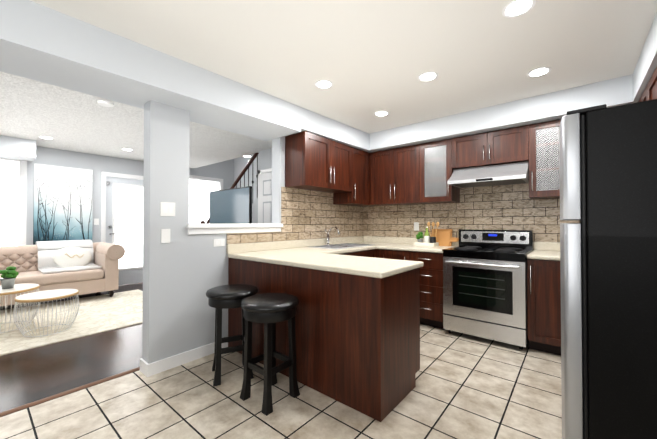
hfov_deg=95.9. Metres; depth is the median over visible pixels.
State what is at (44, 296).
side table
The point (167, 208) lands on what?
light switch
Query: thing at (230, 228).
sill
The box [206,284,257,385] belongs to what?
stool
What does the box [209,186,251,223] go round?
tv
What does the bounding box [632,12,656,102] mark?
soffit
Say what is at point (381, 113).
recessed light
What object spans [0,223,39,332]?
side table
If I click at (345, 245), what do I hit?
sink
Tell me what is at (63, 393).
trim
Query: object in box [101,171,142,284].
door
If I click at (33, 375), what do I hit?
floor
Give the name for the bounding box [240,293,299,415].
stool
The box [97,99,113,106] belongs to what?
recessed light
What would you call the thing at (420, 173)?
unit
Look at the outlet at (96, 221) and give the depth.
5.38 m
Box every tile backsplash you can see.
[227,187,362,253]
[363,183,578,249]
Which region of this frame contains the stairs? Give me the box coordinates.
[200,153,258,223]
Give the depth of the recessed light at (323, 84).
2.65 m
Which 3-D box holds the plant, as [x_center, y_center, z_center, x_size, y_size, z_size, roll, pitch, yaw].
[-3.657,0.662,3.374,0.200,0.243,0.174,-1,-1,40]
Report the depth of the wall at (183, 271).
2.50 m
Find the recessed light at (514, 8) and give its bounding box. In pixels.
[502,0,535,17]
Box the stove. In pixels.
[442,229,532,349]
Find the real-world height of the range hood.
0.202 m
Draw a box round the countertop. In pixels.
[228,242,559,277]
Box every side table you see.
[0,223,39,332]
[13,289,79,336]
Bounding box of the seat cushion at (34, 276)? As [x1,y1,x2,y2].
[0,269,103,284]
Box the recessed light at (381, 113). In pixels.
[374,111,388,115]
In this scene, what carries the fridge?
on the floor at (470, 387)
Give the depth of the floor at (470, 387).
1.95 m
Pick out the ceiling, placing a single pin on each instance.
(368, 59)
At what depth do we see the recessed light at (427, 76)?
2.50 m
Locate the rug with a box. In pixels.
[0,289,142,355]
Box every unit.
[227,131,374,364]
[267,251,426,421]
[375,119,560,355]
[638,67,656,101]
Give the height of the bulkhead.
0.265 m
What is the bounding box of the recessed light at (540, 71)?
[527,67,550,76]
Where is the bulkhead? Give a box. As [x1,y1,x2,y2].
[0,0,373,152]
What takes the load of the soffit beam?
attached to the ceiling
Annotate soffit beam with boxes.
[0,135,35,161]
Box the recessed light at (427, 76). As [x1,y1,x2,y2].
[418,72,437,80]
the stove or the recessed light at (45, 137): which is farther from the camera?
the recessed light at (45, 137)
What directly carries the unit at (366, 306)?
on the floor at (470, 387)
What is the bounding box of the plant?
[0,266,18,288]
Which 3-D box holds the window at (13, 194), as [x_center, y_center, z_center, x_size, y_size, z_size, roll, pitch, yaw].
[-5.207,-0.250,4.233,0.108,1.490,1.250,-1,-1,40]
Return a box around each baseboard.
[140,358,145,372]
[144,342,227,376]
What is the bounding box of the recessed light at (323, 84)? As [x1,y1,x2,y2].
[315,80,332,88]
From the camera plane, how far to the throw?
4.67 m
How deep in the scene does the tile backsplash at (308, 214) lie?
3.75 m
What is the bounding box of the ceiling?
[0,0,656,167]
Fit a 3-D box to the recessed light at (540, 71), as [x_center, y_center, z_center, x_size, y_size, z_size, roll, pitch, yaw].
[1.731,-1.213,2.439,0.164,0.005,0.164,-1,-1,40]
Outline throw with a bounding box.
[36,240,101,273]
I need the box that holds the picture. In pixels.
[33,163,92,244]
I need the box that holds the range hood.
[447,161,528,187]
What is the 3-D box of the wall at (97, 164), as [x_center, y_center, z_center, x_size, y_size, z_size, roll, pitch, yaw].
[-4.278,-0.382,5.419,0.120,3.300,5.920,-1,-1,40]
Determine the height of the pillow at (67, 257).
0.338 m
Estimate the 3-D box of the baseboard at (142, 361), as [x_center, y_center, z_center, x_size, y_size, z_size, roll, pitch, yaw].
[-0.806,1.196,3.276,0.044,0.095,2.259,-1,-1,40]
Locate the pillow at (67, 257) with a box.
[52,247,91,267]
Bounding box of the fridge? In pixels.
[559,99,656,438]
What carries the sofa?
on the rug
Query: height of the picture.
1.300 m
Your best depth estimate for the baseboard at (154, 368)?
2.50 m
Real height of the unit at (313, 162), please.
2.210 m
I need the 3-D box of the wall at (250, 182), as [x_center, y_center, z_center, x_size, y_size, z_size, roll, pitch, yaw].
[-0.847,-0.371,6.335,4.220,3.300,0.120,-1,-1,40]
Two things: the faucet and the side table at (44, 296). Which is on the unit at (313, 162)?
the faucet
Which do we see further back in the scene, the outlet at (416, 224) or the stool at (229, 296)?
the outlet at (416, 224)
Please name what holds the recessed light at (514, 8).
in the ceiling
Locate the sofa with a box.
[0,240,124,306]
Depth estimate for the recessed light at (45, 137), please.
4.29 m
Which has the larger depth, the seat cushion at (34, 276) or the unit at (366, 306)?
the seat cushion at (34, 276)
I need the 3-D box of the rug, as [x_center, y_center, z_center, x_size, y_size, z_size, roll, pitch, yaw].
[-3.647,1.240,3.463,2.030,0.012,3.150,-1,-1,40]
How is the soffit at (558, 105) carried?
attached to the ceiling
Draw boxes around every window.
[0,158,26,245]
[189,175,222,223]
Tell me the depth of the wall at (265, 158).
5.02 m
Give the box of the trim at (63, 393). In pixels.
[0,367,139,416]
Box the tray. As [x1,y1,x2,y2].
[414,222,438,246]
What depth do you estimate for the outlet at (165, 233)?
2.43 m
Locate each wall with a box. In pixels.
[26,146,233,244]
[142,100,295,363]
[234,154,258,202]
[259,148,271,172]
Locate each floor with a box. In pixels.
[0,282,142,412]
[0,324,561,438]
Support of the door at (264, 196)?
attached to the wall at (265, 158)
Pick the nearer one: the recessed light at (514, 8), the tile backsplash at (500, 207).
the recessed light at (514, 8)
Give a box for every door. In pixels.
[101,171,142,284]
[258,168,271,222]
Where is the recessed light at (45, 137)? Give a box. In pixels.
[38,136,53,138]
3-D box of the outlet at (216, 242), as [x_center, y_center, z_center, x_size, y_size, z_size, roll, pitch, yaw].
[-1.034,0.218,2.800,0.007,0.070,0.115,-1,-1,40]
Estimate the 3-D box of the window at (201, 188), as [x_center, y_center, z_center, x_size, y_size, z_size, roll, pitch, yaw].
[-2.938,-0.299,6.957,0.108,1.410,0.980,-1,-1,40]
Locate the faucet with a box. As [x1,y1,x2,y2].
[324,227,339,244]
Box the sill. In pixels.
[187,223,282,234]
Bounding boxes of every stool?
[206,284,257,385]
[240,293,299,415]
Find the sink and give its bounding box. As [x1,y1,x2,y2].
[309,243,373,248]
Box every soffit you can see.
[369,74,632,151]
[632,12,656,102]
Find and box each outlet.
[94,219,98,224]
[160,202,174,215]
[161,229,169,242]
[213,239,224,246]
[414,222,418,230]

